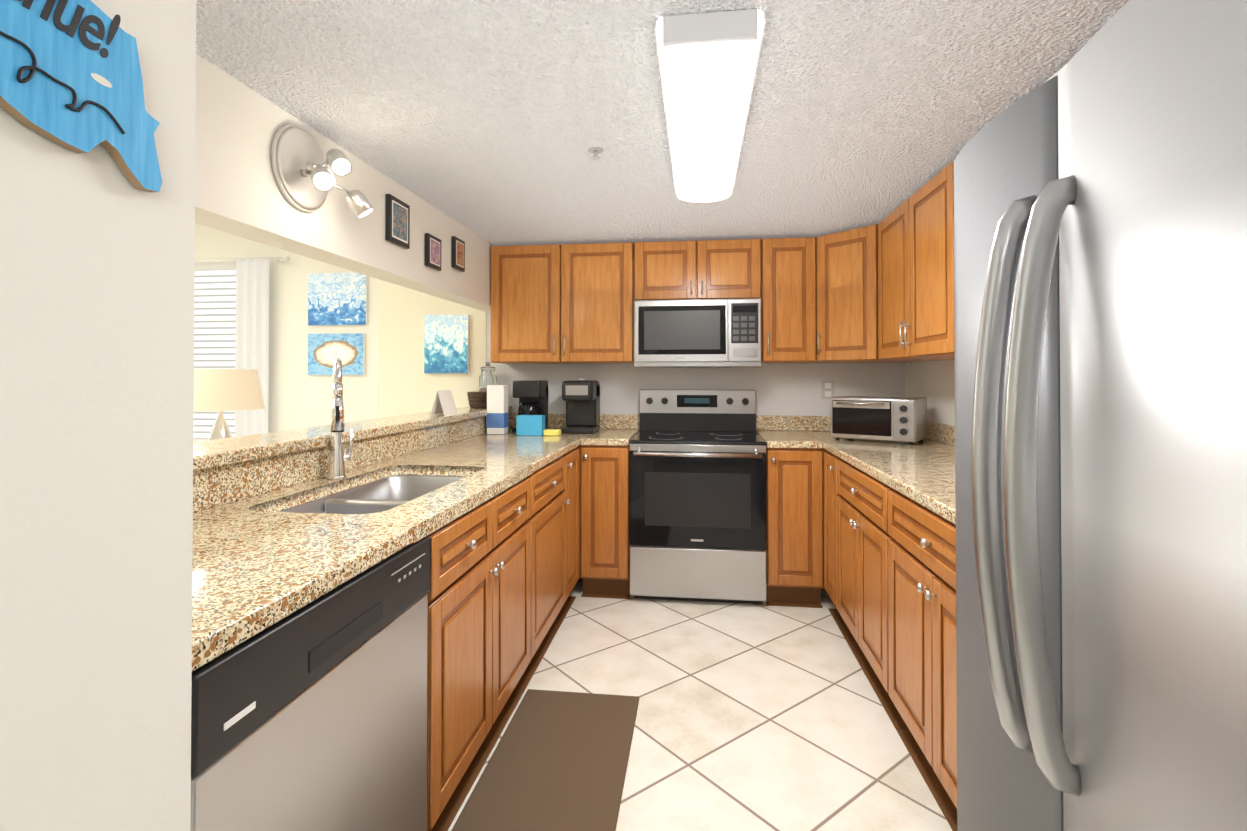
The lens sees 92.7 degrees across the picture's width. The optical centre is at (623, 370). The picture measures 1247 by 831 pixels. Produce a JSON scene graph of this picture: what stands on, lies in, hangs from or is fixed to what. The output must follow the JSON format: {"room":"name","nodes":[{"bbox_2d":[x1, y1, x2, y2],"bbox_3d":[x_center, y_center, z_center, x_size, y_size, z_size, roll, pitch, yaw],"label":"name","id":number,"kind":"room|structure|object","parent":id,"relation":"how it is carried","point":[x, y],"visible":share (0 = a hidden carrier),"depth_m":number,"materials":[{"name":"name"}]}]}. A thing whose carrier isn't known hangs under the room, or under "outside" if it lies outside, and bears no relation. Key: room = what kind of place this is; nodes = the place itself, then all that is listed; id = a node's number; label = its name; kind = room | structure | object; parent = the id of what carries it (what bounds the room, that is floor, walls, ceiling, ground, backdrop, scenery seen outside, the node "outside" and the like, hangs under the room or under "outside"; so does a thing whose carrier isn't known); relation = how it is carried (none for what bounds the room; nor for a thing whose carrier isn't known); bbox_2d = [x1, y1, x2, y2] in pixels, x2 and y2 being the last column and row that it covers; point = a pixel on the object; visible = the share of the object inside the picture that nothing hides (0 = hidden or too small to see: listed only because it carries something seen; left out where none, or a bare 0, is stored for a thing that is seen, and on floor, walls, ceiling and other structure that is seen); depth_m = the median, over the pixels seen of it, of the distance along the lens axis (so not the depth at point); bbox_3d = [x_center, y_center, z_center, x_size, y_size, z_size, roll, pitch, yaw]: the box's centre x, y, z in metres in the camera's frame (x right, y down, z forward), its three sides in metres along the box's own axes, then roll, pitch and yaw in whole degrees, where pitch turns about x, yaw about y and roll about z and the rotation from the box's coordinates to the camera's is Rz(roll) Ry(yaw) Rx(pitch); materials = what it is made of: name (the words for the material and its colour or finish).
{"room":"kitchen","nodes":[
{"label":"kitchen","id":0,"kind":"room"},
{"bbox_2d":[0,0,196,830],"bbox_3d":[-1.126,-0.079,-0.586,0.860,2.700,2.764,0,-1,7],"label":"wall","id":1,"kind":"structure","parent":0,"point":[97,263],"depth_m":0.62,"materials":[{"name":"white paint"}]},
{"bbox_2d":[195,223,377,432],"bbox_3d":[-3.965,-0.021,5.177,4.600,2.700,0.100,0,-1,7],"label":"wall","id":2,"kind":"structure","parent":0,"point":[299,397],"depth_m":4.98,"materials":[{"name":"yellow paint"}]},
{"bbox_2d":[193,262,235,441],"bbox_3d":[-3.899,-0.136,5.096,1.470,1.550,0.044,0,-1,7],"label":"window blinds","id":3,"kind":"object","parent":2,"relation":"attached to","point":[214,314],"depth_m":5.03,"materials":[{"name":"white plastic"}]},
{"bbox_2d":[195,256,289,436],"bbox_3d":[-3.809,0.168,5.044,2.140,2.220,0.118,0,-1,7],"label":"curtain","id":4,"kind":"object","parent":2,"relation":"attached to","point":[252,318],"visible":0.5,"depth_m":4.92,"materials":[{"name":"white fabric"}]},
{"bbox_2d":[308,333,364,374],"bbox_3d":[-2.370,-0.133,4.911,0.490,0.340,0.031,0,-1,7],"label":"framed picture","id":5,"kind":"object","parent":2,"relation":"attached to","point":[326,350],"visible":0.92,"depth_m":4.90,"materials":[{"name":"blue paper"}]},
{"bbox_2d":[308,272,367,325],"bbox_3d":[-2.360,-0.588,4.915,0.510,0.430,0.031,0,-1,7],"label":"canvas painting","id":6,"kind":"object","parent":2,"relation":"attached to","point":[337,298],"visible":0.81,"depth_m":4.90,"materials":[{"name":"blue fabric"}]},
{"bbox_2d":[195,54,493,311],"bbox_3d":[-1.101,-0.913,2.508,0.145,0.970,3.366,0,-1,7],"label":"wall","id":7,"kind":"structure","parent":0,"point":[238,193],"depth_m":2.06,"materials":[{"name":"white paint"}]},
{"bbox_2d":[270,124,373,217],"bbox_3d":[-1.003,-0.678,2.020,0.169,0.280,0.334,0,-1,7],"label":"wall light fixture","id":8,"kind":"object","parent":7,"relation":"attached to","point":[304,177],"visible":1,"depth_m":1.98,"materials":[{"name":"silver metal"}]},
{"bbox_2d":[385,194,409,248],"bbox_3d":[-0.999,-0.656,2.637,0.022,0.200,0.180,0,-1,7],"label":"picture frame","id":9,"kind":"object","parent":7,"relation":"attached to","point":[397,229],"visible":0.98,"depth_m":2.61,"materials":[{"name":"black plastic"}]},
{"bbox_2d":[425,233,440,270],"bbox_3d":[-0.955,-0.593,2.989,0.022,0.160,0.150,0,-1,7],"label":"picture frame","id":10,"kind":"object","parent":7,"relation":"attached to","point":[432,252],"visible":1,"depth_m":2.96,"materials":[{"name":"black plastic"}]},
{"bbox_2d":[452,236,464,271],"bbox_3d":[-0.916,-0.645,3.302,0.022,0.170,0.140,0,-1,7],"label":"picture frame","id":11,"kind":"object","parent":7,"relation":"attached to","point":[458,253],"visible":1,"depth_m":3.27,"materials":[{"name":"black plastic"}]},
{"bbox_2d":[378,279,904,430],"bbox_3d":[0.165,-0.029,4.363,3.804,2.700,0.654,0,-1,7],"label":"wall","id":12,"kind":"structure","parent":0,"point":[791,389],"depth_m":4.11,"materials":[{"name":"white paint"}]},
{"bbox_2d":[424,315,468,372],"bbox_3d":[-1.246,-0.185,4.193,0.320,0.410,0.031,0,-1,7],"label":"framed picture","id":13,"kind":"object","parent":12,"relation":"attached to","point":[446,343],"visible":0.94,"depth_m":4.18,"materials":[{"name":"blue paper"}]},
{"bbox_2d":[491,242,634,363],"bbox_3d":[-0.379,-0.425,3.934,0.928,0.755,0.340,0,-1,7],"label":"upper cabinet","id":14,"kind":"object","parent":12,"relation":"attached to","point":[556,303],"depth_m":3.76,"materials":[{"name":"brown wood"}]},
{"bbox_2d":[635,239,758,299],"bbox_3d":[0.473,-0.619,3.830,0.780,0.370,0.340,0,-1,7],"label":"upper cabinet","id":15,"kind":"object","parent":12,"relation":"attached to","point":[698,269],"depth_m":3.66,"materials":[{"name":"brown wood"}]},
{"bbox_2d":[634,298,761,367],"bbox_3d":[0.468,-0.225,3.789,0.768,0.410,0.413,0,-1,7],"label":"over-the-range microwave","id":16,"kind":"object","parent":15,"relation":"attached to","point":[705,333],"visible":1,"depth_m":3.59,"materials":[{"name":"silver metal"}]},
{"bbox_2d":[759,237,806,362],"bbox_3d":[1.040,-0.427,3.734,0.361,0.755,0.386,0,-1,7],"label":"upper cabinet","id":17,"kind":"object","parent":12,"relation":"attached to","point":[782,261],"depth_m":3.60,"materials":[{"name":"brown wood"}]},
{"bbox_2d":[822,381,833,398],"bbox_3d":[1.337,0.126,3.885,0.080,0.120,0.007,0,-1,7],"label":"electrical outlet plate","id":18,"kind":"object","parent":12,"relation":"attached to","point":[827,389],"visible":0.85,"depth_m":3.88,"materials":[{"name":"grey plastic"}]},
{"bbox_2d":[196,0,1129,245],"bbox_3d":[0.145,-0.903,0.970,3.000,0.100,6.150,0,-1,7],"label":"ceiling","id":19,"kind":"structure","parent":0,"point":[491,121],"depth_m":1.83,"materials":[{"name":"white paint"}]},
{"bbox_2d":[588,147,602,159],"bbox_3d":[-0.106,-0.824,2.265,0.060,0.033,0.060,0,-1,7],"label":"sprinkler head","id":20,"kind":"object","parent":19,"relation":"attached to","point":[595,151],"visible":1,"depth_m":2.26},
{"bbox_2d":[654,9,765,201],"bbox_3d":[0.282,-0.796,2.030,0.264,0.090,1.262,0,-1,7],"label":"fluorescent light","id":21,"kind":"object","parent":19,"relation":"attached to","point":[708,62],"visible":1,"depth_m":1.63,"materials":[{"name":"white plastic"}]},
{"bbox_2d":[448,578,951,830],"bbox_3d":[-2.420,1.329,2.199,8.400,0.060,8.000,0,-1,7],"label":"floor","id":22,"kind":"structure","parent":0,"point":[763,716],"depth_m":2.23,"materials":[{"name":"beige tile"}]},
{"bbox_2d":[190,537,430,830],"bbox_3d":[-0.852,0.851,1.183,0.657,0.876,0.714,0,-1,7],"label":"dishwasher","id":23,"kind":"object","parent":22,"relation":"on","point":[311,716],"visible":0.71,"depth_m":1.08,"materials":[{"name":"silver metal"}]},
{"bbox_2d":[426,523,537,830],"bbox_3d":[-0.751,0.968,2.026,0.656,0.660,0.971,0,-1,7],"label":"base cabinet","id":24,"kind":"object","parent":22,"relation":"on","point":[504,571],"depth_m":1.80,"materials":[{"name":"brown wood"}]},
{"bbox_2d":[433,451,569,665],"bbox_3d":[-0.659,0.866,2.763,0.656,0.878,0.757,0,-1,7],"label":"base cabinet","id":25,"kind":"object","parent":22,"relation":"on","point":[542,497],"depth_m":2.65,"materials":[{"name":"brown wood"}]},
{"bbox_2d":[451,689,638,830],"bbox_3d":[-0.222,1.290,1.905,0.455,0.011,0.960,0,-1,7],"label":"door mat","id":26,"kind":"object","parent":22,"relation":"on","point":[558,760],"visible":0.98,"depth_m":1.92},
{"bbox_2d":[570,447,578,607],"bbox_3d":[-0.599,0.871,3.250,0.656,0.878,0.468,0,-1,7],"label":"base cabinet","id":27,"kind":"object","parent":22,"relation":"on","point":[574,454],"depth_m":3.26,"materials":[{"name":"brown wood"}]},
{"bbox_2d":[577,445,629,598],"bbox_3d":[-0.070,0.876,3.725,0.282,0.878,0.651,0,-1,7],"label":"base cabinet","id":28,"kind":"object","parent":22,"relation":"on","point":[604,471],"depth_m":3.41,"materials":[{"name":"brown wood"}]},
{"bbox_2d":[192,413,583,671],"bbox_3d":[-0.700,0.346,2.445,0.660,0.152,3.360,0,-1,7],"label":"countertop","id":29,"kind":"structure","parent":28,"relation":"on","point":[261,562],"depth_m":1.53,"materials":[{"name":"beige stone"}]},
{"bbox_2d":[327,358,353,479],"bbox_3d":[-0.975,0.167,2.024,0.136,0.418,0.181,0,-1,7],"label":"pull-down faucet","id":30,"kind":"object","parent":29,"relation":"on","point":[338,457],"visible":1,"depth_m":2.05,"materials":[{"name":"silver metal"}]},
{"bbox_2d":[280,475,465,513],"bbox_3d":[-0.781,0.507,1.968,0.408,0.179,0.838,0,-1,7],"label":"double-bowl sink","id":31,"kind":"object","parent":29,"relation":"in","point":[385,494],"visible":0.08,"depth_m":2.19,"materials":[{"name":"silver metal"}]},
{"bbox_2d":[486,385,508,433],"bbox_3d":[-0.783,0.243,3.699,0.112,0.300,0.092,0,-1,7],"label":"carton","id":32,"kind":"object","parent":29,"relation":"on","point":[497,419],"visible":1,"depth_m":3.66,"materials":[{"name":"white cardboard"}]},
{"bbox_2d":[512,380,547,432],"bbox_3d":[-0.602,0.230,3.858,0.180,0.330,0.220,0,-1,7],"label":"drip coffee maker","id":33,"kind":"object","parent":29,"relation":"on","point":[532,395],"visible":0.56,"depth_m":3.77,"materials":[{"name":"black plastic"}]},
{"bbox_2d":[516,415,560,435],"bbox_3d":[-0.512,0.333,3.604,0.260,0.120,0.080,0,-1,7],"label":"box","id":34,"kind":"object","parent":29,"relation":"on","point":[530,425],"visible":1,"depth_m":3.57,"materials":[{"name":"blue cardboard"}]},
{"bbox_2d":[562,379,599,433],"bbox_3d":[-0.272,0.224,3.831,0.200,0.342,0.292,0,-1,7],"label":"pod coffee maker","id":35,"kind":"object","parent":29,"relation":"on","point":[581,397],"visible":1,"depth_m":3.81,"materials":[{"name":"black plastic"}]},
{"bbox_2d":[584,414,638,445],"bbox_3d":[-0.068,0.365,3.727,0.278,0.140,0.660,0,-1,7],"label":"countertop","id":36,"kind":"structure","parent":28,"relation":"on","point":[615,429],"depth_m":3.86,"materials":[{"name":"beige stone"}]},
{"bbox_2d":[629,389,766,603],"bbox_3d":[0.447,0.719,3.612,0.768,1.190,0.720,0,-1,7],"label":"electric range","id":37,"kind":"object","parent":22,"relation":"on","point":[697,494],"visible":1,"depth_m":3.32,"materials":[{"name":"silver metal"}]},
{"bbox_2d":[766,447,826,607],"bbox_3d":[0.986,0.874,3.594,0.302,0.878,0.651,0,-1,7],"label":"base cabinet","id":38,"kind":"object","parent":22,"relation":"on","point":[795,523],"depth_m":3.28,"materials":[{"name":"brown wood"}]},
{"bbox_2d":[756,415,819,448],"bbox_3d":[0.970,0.363,3.601,0.272,0.140,0.652,0,-1,7],"label":"countertop","id":39,"kind":"structure","parent":38,"relation":"on","point":[782,431],"depth_m":3.87,"materials":[{"name":"beige stone"}]},
{"bbox_2d":[824,451,831,614],"bbox_3d":[1.388,0.869,3.035,0.641,0.878,0.403,0,-1,7],"label":"base cabinet","id":40,"kind":"object","parent":22,"relation":"on","point":[827,530],"depth_m":3.18,"materials":[{"name":"brown wood"}]},
{"bbox_2d":[828,452,875,692],"bbox_3d":[1.322,0.863,2.506,0.641,0.878,0.917,0,-1,7],"label":"base cabinet","id":41,"kind":"object","parent":22,"relation":"on","point":[851,491],"depth_m":2.63,"materials":[{"name":"brown wood"}]},
{"bbox_2d":[808,416,955,524],"bbox_3d":[1.318,0.353,2.585,0.670,0.140,2.582,0,-1,7],"label":"countertop","id":42,"kind":"structure","parent":41,"relation":"on","point":[923,471],"depth_m":2.53,"materials":[{"name":"beige stone"}]},
{"bbox_2d":[831,396,926,444],"bbox_3d":[1.407,0.269,3.294,0.440,0.240,0.347,0,-1,37],"label":"toaster oven","id":43,"kind":"object","parent":42,"relation":"on","point":[901,419],"visible":1,"depth_m":3.17,"materials":[{"name":"silver metal"}]},
{"bbox_2d":[876,479,956,830],"bbox_3d":[1.226,0.856,1.737,0.641,0.878,0.886,0,-1,7],"label":"base cabinet","id":44,"kind":"object","parent":22,"relation":"on","point":[890,570],"depth_m":1.85,"materials":[{"name":"brown wood"}]},
{"bbox_2d":[954,0,1246,830],"bbox_3d":[0.998,0.399,0.820,0.854,1.772,0.950,0,-1,7],"label":"refrigerator","id":45,"kind":"object","parent":22,"relation":"on","point":[1100,249],"visible":1,"depth_m":0.81,"materials":[{"name":"silver metal"}]},
{"bbox_3d":[-2.157,0.939,3.178,0.600,0.740,0.500,0,-1,7],"label":"side table","id":46,"kind":"object","parent":22,"relation":"on","visible":0},
{"bbox_2d":[194,369,264,439],"bbox_3d":[-2.157,0.281,3.185,0.410,0.574,0.410,0,-1,7],"label":"table lamp","id":47,"kind":"object","parent":46,"relation":"on","point":[220,391],"visible":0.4,"depth_m":3.06,"materials":[{"name":"white fabric"}]},
{"bbox_2d":[905,359,954,425],"bbox_3d":[1.494,0.215,0.780,0.120,2.140,6.130,0,-1,7],"label":"wall","id":48,"kind":"structure","parent":0,"point":[933,382],"depth_m":3.34,"materials":[{"name":"white paint"}]},
{"bbox_2d":[807,225,870,362],"bbox_3d":[1.434,-0.429,3.540,0.673,0.755,0.673,0,-1,7],"label":"upper cabinet","id":49,"kind":"object","parent":48,"relation":"attached to","point":[839,263],"depth_m":3.45,"materials":[{"name":"brown wood"}]},
{"bbox_2d":[871,159,954,362],"bbox_3d":[1.480,-0.437,2.755,0.387,0.755,1.080,0,-1,7],"label":"upper cabinet","id":50,"kind":"object","parent":48,"relation":"attached to","point":[882,291],"depth_m":2.71,"materials":[{"name":"brown wood"}]},
{"bbox_3d":[-1.101,0.787,2.491,0.145,1.030,3.366,0,-1,7],"label":"bar","id":51,"kind":"object","parent":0,"visible":0},
{"bbox_2d":[193,406,511,470],"bbox_3d":[-1.129,0.251,2.500,0.290,0.037,3.360,0,-1,7],"label":"bar","id":52,"kind":"object","parent":51,"relation":"on","point":[217,452],"visible":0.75,"depth_m":2.05,"materials":[{"name":"beige stone"}]},
{"bbox_2d":[430,390,457,414],"bbox_3d":[-0.980,0.174,3.251,0.080,0.130,0.180,0,-1,7],"label":"tent card","id":53,"kind":"object","parent":52,"relation":"on","point":[444,402],"visible":1,"depth_m":3.23,"materials":[{"name":"white paper"}]},
{"bbox_2d":[467,392,486,407],"bbox_3d":[-0.939,0.193,3.901,0.172,0.105,0.172,0,-1,7],"label":"basket","id":54,"kind":"object","parent":52,"relation":"on","point":[477,399],"visible":0.71,"depth_m":3.83,"materials":[{"name":"wicker"}]},
{"bbox_2d":[479,362,496,391],"bbox_3d":[-0.928,0.094,4.072,0.120,0.306,0.120,0,-1,7],"label":"glass jar","id":55,"kind":"object","parent":54,"relation":"in","point":[487,376],"visible":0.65,"depth_m":4.03,"materials":[{"name":"white"}]},
{"bbox_3d":[-0.534,-0.517,0.635,0.012,0.049,0.063,0,-1,7],"label":"hook","id":56,"kind":"object","parent":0,"visible":0},
{"bbox_2d":[0,0,161,191],"bbox_3d":[-0.548,-0.388,0.499,0.012,0.375,0.352,0,-1,7],"label":"sign","id":57,"kind":"object","parent":56,"relation":"hanging from","point":[112,83],"visible":0.94,"depth_m":0.58,"materials":[{"name":"blue paint"}]},
{"bbox_2d":[0,31,124,133],"bbox_3d":[-0.535,-0.281,0.548,0.003,0.064,0.159,0,-1,7],"label":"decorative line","id":58,"kind":"object","parent":57,"relation":"attached to","point":[33,68],"visible":1,"depth_m":0.55,"materials":[{"name":"black"}]},
{"bbox_2d":[17,0,120,57],"bbox_3d":[-0.540,-0.355,0.517,0.001,0.054,0.209,0,-6,7],"label":"lettering","id":59,"kind":"object","parent":57,"relation":"attached to","point":[71,28],"visible":1,"depth_m":0.58,"materials":[{"name":"black"}]}
]}

